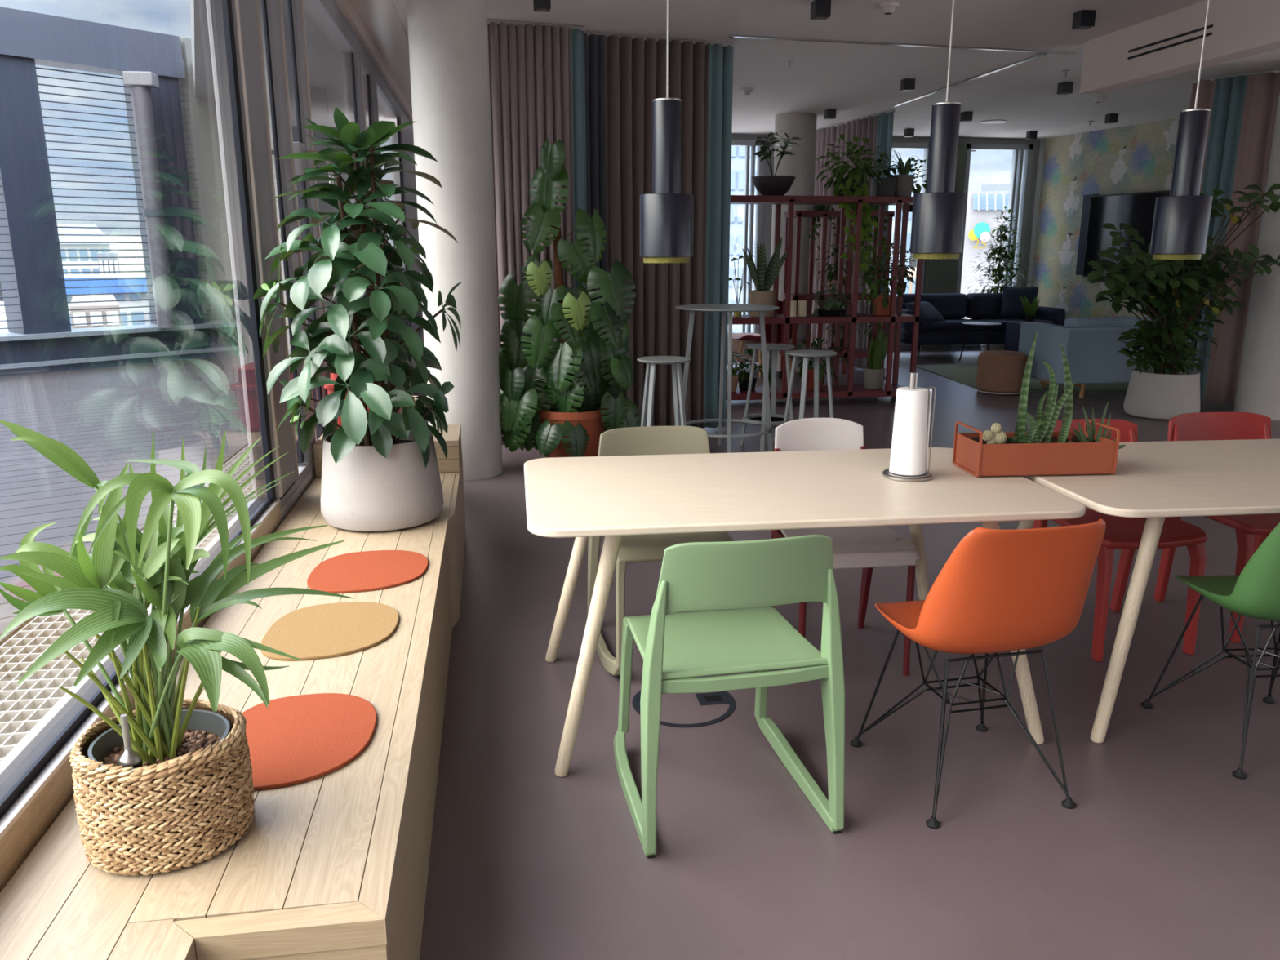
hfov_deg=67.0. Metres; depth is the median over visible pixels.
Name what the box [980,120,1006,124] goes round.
ceiling light
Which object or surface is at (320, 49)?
ceiling
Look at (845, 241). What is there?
potted plant
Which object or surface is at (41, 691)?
grating
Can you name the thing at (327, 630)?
seat pad
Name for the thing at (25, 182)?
column
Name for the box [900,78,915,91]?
recessed light
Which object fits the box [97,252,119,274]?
house
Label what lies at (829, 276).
potted plant
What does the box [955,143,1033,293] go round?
window
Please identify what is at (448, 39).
column
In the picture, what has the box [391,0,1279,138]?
ceiling
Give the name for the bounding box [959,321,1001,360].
side table
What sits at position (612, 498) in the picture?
dining table
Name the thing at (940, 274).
column
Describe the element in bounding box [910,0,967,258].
pendant lamp
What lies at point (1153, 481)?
dining table
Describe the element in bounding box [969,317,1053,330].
seat cushion
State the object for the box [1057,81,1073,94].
recessed light
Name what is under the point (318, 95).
column
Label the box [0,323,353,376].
wall
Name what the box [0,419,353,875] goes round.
potted palm
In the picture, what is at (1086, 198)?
wall panel
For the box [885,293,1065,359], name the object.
sofa
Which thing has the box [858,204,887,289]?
potted plant
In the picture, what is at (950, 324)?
seat cushion
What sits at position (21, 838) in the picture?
window sill
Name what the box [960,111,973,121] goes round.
recessed light
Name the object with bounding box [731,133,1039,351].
wall
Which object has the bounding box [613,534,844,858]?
plastic chair
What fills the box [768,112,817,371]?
column
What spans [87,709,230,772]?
pot
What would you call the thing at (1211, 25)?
air vent
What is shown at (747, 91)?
smoke detector
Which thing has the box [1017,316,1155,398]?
sofa
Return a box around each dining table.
[524,447,1085,777]
[1017,439,1279,742]
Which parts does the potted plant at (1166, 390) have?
pot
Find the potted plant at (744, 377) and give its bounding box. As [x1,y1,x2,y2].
[727,343,777,391]
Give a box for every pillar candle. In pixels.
[790,299,796,316]
[797,300,807,316]
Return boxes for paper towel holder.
[882,372,935,482]
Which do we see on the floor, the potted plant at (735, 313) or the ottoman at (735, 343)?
the ottoman at (735, 343)
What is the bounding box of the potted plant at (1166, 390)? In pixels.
[1086,183,1279,420]
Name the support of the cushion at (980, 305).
on the sofa at (953, 308)
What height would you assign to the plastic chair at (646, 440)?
0.794 m
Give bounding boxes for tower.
[727,146,757,333]
[888,158,915,296]
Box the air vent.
[1127,24,1213,59]
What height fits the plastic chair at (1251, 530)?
0.792 m
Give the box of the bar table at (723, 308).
[675,303,779,453]
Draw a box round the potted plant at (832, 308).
[807,283,851,316]
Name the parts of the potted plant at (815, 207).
pot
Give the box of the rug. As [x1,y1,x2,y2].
[915,363,1128,392]
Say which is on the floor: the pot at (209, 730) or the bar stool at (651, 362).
the bar stool at (651, 362)
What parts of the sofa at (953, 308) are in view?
armrest, leg, armrest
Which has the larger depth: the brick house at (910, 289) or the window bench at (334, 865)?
the brick house at (910, 289)
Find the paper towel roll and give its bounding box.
[888,386,932,475]
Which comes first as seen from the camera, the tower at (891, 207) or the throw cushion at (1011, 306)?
the throw cushion at (1011, 306)
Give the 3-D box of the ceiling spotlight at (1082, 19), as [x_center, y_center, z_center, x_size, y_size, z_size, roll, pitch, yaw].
[2.898,-3.003,6.317,0.100,0.100,0.100,-2,14,-8]
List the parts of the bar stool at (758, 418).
leg, leg, seat, leg, leg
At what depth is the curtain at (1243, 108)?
8.72 m
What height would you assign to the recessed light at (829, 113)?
0.100 m
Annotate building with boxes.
[63,274,151,328]
[960,191,1008,319]
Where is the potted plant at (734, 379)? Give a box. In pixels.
[726,355,744,391]
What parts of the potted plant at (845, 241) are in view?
pot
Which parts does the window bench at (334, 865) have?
panel, panel, panel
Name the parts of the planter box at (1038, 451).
frame, frame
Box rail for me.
[728,34,1077,106]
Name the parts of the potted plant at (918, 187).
pot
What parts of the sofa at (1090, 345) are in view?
panel, leg rail, leg, backrest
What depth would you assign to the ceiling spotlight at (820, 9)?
6.00 m
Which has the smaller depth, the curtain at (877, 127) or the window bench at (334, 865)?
the window bench at (334, 865)
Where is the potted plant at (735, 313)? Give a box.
[728,254,753,316]
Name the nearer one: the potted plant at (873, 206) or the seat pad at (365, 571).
the seat pad at (365, 571)
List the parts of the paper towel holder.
wire arm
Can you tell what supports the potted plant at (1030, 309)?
on the plant stand
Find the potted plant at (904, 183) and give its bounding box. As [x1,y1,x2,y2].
[868,146,928,196]
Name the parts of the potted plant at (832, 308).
pot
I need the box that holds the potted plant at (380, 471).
[251,106,462,532]
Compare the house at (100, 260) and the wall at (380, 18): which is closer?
the wall at (380, 18)
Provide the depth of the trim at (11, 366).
9.18 m
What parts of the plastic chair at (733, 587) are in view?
frame, seat, backrest, seat rail, frame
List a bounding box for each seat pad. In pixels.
[241,693,377,790]
[260,601,399,660]
[306,550,428,593]
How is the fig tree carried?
on the floor
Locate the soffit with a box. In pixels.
[1080,0,1279,93]
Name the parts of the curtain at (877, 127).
panel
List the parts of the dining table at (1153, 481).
leg, leg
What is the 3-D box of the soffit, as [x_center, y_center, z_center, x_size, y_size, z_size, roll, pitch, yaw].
[4.022,-2.157,3.340,0.170,0.360,8.220,-2,14,-8]
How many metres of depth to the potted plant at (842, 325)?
10.83 m
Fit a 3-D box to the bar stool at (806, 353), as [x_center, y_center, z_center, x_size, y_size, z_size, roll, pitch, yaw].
[1.182,-0.513,6.751,0.390,0.756,0.390,-4,14,-17]
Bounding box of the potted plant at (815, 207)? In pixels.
[808,204,839,250]
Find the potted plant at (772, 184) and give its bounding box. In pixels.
[751,130,803,195]
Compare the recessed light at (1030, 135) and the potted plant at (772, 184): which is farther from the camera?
the recessed light at (1030, 135)
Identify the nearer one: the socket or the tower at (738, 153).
the socket
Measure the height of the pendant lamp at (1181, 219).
1.532 m
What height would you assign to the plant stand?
0.520 m
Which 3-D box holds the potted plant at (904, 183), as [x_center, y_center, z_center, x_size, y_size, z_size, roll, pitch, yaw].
[2.380,-2.842,8.960,0.559,0.436,0.588,12,18,41]
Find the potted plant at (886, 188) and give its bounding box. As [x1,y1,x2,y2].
[866,155,901,196]
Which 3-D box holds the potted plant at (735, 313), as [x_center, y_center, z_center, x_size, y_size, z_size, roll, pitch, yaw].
[0.942,-1.838,9.046,0.222,0.602,0.248,10,17,36]
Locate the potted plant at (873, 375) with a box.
[863,328,888,389]
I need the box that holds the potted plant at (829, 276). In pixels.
[811,244,853,293]
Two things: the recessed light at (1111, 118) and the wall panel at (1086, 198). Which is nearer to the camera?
the recessed light at (1111, 118)
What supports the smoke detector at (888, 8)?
attached to the ceiling at (858, 81)
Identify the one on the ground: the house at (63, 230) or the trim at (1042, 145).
the house at (63, 230)
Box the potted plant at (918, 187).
[893,157,928,212]
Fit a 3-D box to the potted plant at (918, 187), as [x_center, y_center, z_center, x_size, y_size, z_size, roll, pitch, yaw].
[2.953,-3.224,10.578,0.518,0.564,0.497,-11,17,-39]
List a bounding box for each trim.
[0,321,236,341]
[0,345,239,369]
[333,0,413,124]
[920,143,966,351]
[1026,138,1044,287]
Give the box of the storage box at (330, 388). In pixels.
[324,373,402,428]
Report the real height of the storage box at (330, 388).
0.300 m
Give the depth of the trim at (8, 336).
9.21 m
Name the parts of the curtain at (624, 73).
panel, panel, panel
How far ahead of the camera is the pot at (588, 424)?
6.42 m
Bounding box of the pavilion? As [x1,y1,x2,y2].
[69,294,121,328]
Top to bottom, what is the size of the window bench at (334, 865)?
0.440 m
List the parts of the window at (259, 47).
handle plate, door handle, pane, pane, pane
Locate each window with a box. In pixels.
[0,0,423,839]
[731,139,764,333]
[892,142,929,345]
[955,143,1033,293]
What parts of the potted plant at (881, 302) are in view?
pot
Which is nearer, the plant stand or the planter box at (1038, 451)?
the planter box at (1038, 451)
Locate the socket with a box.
[632,689,734,727]
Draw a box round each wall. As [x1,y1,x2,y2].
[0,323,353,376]
[280,331,424,522]
[350,0,412,109]
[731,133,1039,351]
[1031,117,1179,320]
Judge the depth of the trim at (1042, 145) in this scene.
13.84 m
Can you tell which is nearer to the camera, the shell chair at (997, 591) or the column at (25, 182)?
the shell chair at (997, 591)
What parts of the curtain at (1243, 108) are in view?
panel, panel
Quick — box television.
[1082,190,1170,276]
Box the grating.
[0,444,253,763]
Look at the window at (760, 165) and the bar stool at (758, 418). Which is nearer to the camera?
the bar stool at (758, 418)
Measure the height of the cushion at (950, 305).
0.340 m
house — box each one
[57,224,114,275]
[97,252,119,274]
[106,234,145,274]
[903,267,915,293]
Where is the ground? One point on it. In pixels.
(2, 316)
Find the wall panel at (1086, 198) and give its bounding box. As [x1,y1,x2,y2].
[1075,194,1100,275]
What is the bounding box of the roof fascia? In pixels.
[64,276,147,294]
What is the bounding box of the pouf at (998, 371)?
[976,350,1027,394]
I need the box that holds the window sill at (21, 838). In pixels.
[0,502,281,892]
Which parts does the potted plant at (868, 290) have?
pot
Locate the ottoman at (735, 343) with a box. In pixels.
[727,333,770,370]
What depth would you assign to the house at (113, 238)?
82.30 m
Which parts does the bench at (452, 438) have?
panel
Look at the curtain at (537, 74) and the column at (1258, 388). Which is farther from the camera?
the column at (1258, 388)
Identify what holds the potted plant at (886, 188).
on the shelf unit
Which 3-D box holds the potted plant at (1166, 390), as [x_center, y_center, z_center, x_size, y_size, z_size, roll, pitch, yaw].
[4.500,-1.467,8.176,1.778,1.947,1.191,-2,14,-8]
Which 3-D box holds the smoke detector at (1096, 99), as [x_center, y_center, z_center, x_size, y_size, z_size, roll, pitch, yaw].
[4.666,-3.873,9.857,0.130,0.055,0.130,-2,14,-8]
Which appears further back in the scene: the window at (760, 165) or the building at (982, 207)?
the building at (982, 207)
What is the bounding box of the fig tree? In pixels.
[968,206,1032,351]
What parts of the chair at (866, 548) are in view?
leg, seat frame, leg, backrest, seat, leg, seat, leg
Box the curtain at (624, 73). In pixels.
[584,31,734,427]
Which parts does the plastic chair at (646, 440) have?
frame, backrest, seat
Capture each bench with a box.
[0,455,466,959]
[313,395,462,476]
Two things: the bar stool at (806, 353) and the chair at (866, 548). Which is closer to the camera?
the chair at (866, 548)
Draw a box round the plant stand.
[1004,320,1053,351]
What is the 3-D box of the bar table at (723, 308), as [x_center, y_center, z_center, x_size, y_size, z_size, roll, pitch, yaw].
[0.610,-0.701,6.902,0.724,1.053,0.724,-2,14,-8]
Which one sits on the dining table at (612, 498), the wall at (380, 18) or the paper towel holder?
the paper towel holder
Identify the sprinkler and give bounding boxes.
[785,59,794,66]
[1061,69,1071,76]
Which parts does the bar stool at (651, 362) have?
leg, leg, seat, leg, leg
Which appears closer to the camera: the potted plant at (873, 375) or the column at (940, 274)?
the potted plant at (873, 375)
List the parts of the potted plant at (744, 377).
pot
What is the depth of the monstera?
6.32 m
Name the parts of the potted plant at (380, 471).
pot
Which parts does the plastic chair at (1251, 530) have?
leg, backrest, seat, leg, leg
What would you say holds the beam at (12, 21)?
on the column at (25, 182)
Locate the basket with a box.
[69,698,254,875]
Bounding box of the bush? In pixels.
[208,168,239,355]
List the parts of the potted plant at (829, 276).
pot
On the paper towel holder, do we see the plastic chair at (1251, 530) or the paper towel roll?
the paper towel roll
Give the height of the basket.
0.200 m
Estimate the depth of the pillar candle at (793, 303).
9.01 m
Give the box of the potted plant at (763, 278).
[742,235,786,316]
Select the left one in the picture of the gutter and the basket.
the gutter
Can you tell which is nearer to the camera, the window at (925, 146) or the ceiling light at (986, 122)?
the ceiling light at (986, 122)
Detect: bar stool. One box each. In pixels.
[636,355,690,426]
[740,343,795,452]
[783,349,837,423]
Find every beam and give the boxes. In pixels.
[0,6,184,79]
[0,32,185,78]
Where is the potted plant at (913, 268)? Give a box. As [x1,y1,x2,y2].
[881,245,916,293]
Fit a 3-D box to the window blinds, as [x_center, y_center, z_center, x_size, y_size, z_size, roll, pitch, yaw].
[-5.492,-2.466,8.481,0.012,2.240,4.399,11,17,38]
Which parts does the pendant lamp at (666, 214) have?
lamp shade, cord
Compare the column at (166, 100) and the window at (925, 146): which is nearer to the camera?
the column at (166, 100)
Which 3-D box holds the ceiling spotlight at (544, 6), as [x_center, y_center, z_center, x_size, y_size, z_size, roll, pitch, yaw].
[-0.592,-2.889,5.839,0.100,0.100,0.100,-2,14,-8]
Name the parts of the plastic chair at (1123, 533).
leg, backrest, leg, leg, seat, leg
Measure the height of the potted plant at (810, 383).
0.641 m
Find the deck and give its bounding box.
[0,347,354,646]
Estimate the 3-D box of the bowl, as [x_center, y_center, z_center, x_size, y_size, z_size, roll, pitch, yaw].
[1.216,-2.679,8.843,0.400,0.172,0.400,-2,14,-8]
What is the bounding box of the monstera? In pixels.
[497,137,641,457]
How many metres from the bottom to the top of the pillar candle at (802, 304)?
0.155 m
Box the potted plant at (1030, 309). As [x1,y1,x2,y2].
[1020,294,1039,321]
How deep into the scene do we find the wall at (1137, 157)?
13.02 m
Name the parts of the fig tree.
pot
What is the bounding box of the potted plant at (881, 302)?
[857,240,915,315]
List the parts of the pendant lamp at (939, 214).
lamp shade, cord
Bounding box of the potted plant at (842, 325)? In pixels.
[825,300,864,351]
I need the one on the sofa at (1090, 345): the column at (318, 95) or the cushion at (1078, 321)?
the cushion at (1078, 321)
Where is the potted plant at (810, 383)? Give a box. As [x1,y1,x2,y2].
[782,327,854,390]
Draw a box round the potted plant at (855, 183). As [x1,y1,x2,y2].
[814,133,888,272]
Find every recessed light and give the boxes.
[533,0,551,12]
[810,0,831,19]
[824,108,835,119]
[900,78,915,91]
[903,128,914,137]
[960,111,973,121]
[1026,130,1037,139]
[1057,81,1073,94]
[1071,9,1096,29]
[1104,113,1118,124]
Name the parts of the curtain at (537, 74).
panel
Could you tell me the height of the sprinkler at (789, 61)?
0.050 m
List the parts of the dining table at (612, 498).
leg, leg, leg, leg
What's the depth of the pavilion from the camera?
29.48 m
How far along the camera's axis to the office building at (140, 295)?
40.37 m
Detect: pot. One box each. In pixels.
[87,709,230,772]
[538,408,608,457]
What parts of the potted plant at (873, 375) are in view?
pot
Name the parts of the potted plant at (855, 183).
pot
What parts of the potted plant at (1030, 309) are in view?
pot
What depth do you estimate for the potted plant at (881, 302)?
9.16 m
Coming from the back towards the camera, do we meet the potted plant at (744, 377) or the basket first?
the potted plant at (744, 377)
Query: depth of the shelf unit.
9.07 m
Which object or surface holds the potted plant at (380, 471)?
on the window bench at (334, 865)
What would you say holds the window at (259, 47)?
in the wall at (301, 489)
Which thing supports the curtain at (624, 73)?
hanging from the ceiling at (858, 81)
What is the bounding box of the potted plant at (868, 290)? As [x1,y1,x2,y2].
[852,251,892,293]
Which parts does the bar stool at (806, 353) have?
leg, leg, seat, leg, leg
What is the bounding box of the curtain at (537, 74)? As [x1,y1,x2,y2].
[487,18,587,444]
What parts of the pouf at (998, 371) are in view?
trim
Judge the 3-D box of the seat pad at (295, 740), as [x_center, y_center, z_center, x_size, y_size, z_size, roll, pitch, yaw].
[-0.730,0.544,2.046,0.326,0.008,0.398,-2,14,-8]
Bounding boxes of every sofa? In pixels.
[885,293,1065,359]
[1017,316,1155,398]
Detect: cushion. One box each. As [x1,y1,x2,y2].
[896,293,968,318]
[903,301,945,326]
[918,318,986,331]
[965,293,1026,318]
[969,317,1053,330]
[1000,286,1038,317]
[1064,316,1139,326]
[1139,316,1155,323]
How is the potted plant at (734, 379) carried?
on the shelf unit
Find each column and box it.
[0,54,71,334]
[123,75,204,325]
[178,37,348,323]
[309,85,337,311]
[406,0,502,480]
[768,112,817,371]
[1233,92,1279,420]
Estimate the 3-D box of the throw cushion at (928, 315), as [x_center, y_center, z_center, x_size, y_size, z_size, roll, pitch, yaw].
[3.814,-2.221,12.931,0.500,0.308,0.352,-10,17,-36]
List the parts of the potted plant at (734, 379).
pot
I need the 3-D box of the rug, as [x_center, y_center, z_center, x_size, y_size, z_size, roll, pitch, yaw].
[4.879,-1.233,11.352,2.980,0.011,2.550,-2,14,-8]
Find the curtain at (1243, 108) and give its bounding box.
[1171,69,1279,404]
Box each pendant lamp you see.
[640,0,693,262]
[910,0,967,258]
[1149,0,1213,259]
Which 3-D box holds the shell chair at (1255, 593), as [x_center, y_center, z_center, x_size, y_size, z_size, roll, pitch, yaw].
[1.877,0.394,2.840,0.465,0.811,0.518,-1,14,-4]
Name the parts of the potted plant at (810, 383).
pot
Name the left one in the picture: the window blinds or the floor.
the window blinds
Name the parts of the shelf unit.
post, post, shelf, shelf, shelf, post, post, post, post, post, post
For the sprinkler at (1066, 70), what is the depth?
8.39 m
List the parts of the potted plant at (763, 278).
pot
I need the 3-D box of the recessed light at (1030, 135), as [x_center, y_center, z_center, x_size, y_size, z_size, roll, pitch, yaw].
[5.171,-4.550,12.780,0.100,0.100,0.100,-2,14,-8]
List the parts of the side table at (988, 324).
leg, leg, leg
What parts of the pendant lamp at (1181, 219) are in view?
lamp shade, cord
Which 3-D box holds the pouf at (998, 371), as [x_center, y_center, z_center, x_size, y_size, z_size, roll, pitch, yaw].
[3.722,-1.117,9.958,0.484,0.410,0.484,-2,14,-8]
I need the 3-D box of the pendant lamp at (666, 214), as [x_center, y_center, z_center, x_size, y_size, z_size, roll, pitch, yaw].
[0.077,-1.382,2.645,0.155,1.539,0.155,-2,14,-8]
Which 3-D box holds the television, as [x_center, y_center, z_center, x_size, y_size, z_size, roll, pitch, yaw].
[6.207,-3.021,11.977,0.135,1.040,1.760,-4,14,-16]
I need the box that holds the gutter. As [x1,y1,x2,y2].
[0,707,49,758]
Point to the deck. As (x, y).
(109, 416)
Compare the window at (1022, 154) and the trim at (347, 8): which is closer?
the trim at (347, 8)
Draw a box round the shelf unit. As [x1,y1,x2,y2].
[726,195,923,400]
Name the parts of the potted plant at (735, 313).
pot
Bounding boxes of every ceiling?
[190,0,339,113]
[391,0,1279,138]
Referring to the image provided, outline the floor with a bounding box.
[412,349,1279,959]
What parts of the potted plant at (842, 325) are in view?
pot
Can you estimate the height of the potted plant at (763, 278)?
0.737 m
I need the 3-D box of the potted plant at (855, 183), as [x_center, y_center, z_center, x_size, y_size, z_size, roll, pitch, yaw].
[1.957,-2.551,8.960,0.705,1.228,0.618,-2,14,-8]
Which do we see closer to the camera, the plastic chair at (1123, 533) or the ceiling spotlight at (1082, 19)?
the plastic chair at (1123, 533)
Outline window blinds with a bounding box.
[0,66,211,328]
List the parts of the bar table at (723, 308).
leg, leg, leg, leg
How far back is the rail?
7.42 m
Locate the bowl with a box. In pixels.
[751,175,795,195]
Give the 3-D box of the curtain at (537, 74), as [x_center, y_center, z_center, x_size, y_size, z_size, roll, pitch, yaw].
[-0.702,-1.700,6.942,0.685,2.916,0.131,-5,14,-20]
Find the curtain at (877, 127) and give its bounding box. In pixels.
[809,109,894,368]
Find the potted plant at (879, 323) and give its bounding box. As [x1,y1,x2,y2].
[863,299,908,337]
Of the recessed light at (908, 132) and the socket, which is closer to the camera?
the socket
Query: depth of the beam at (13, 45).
8.70 m
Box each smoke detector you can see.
[740,87,753,94]
[878,1,899,14]
[1091,95,1105,102]
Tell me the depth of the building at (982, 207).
42.15 m
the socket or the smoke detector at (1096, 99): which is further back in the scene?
the smoke detector at (1096, 99)
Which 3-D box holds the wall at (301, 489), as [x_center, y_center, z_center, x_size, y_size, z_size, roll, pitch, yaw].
[-1.582,0.154,4.575,0.145,0.470,17.600,-2,14,-8]
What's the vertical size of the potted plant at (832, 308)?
0.377 m
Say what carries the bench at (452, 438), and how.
on the floor
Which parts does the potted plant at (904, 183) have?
pot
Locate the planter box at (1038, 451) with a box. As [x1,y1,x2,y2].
[952,330,1125,477]
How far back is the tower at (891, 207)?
56.11 m
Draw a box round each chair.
[586,426,734,675]
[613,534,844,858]
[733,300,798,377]
[771,417,919,675]
[850,518,1106,828]
[1032,418,1207,662]
[1140,522,1279,779]
[1153,412,1279,643]
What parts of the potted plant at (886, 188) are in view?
pot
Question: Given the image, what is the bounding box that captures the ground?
[0,301,8,333]
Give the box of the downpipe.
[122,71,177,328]
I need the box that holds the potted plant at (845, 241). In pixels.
[829,240,866,293]

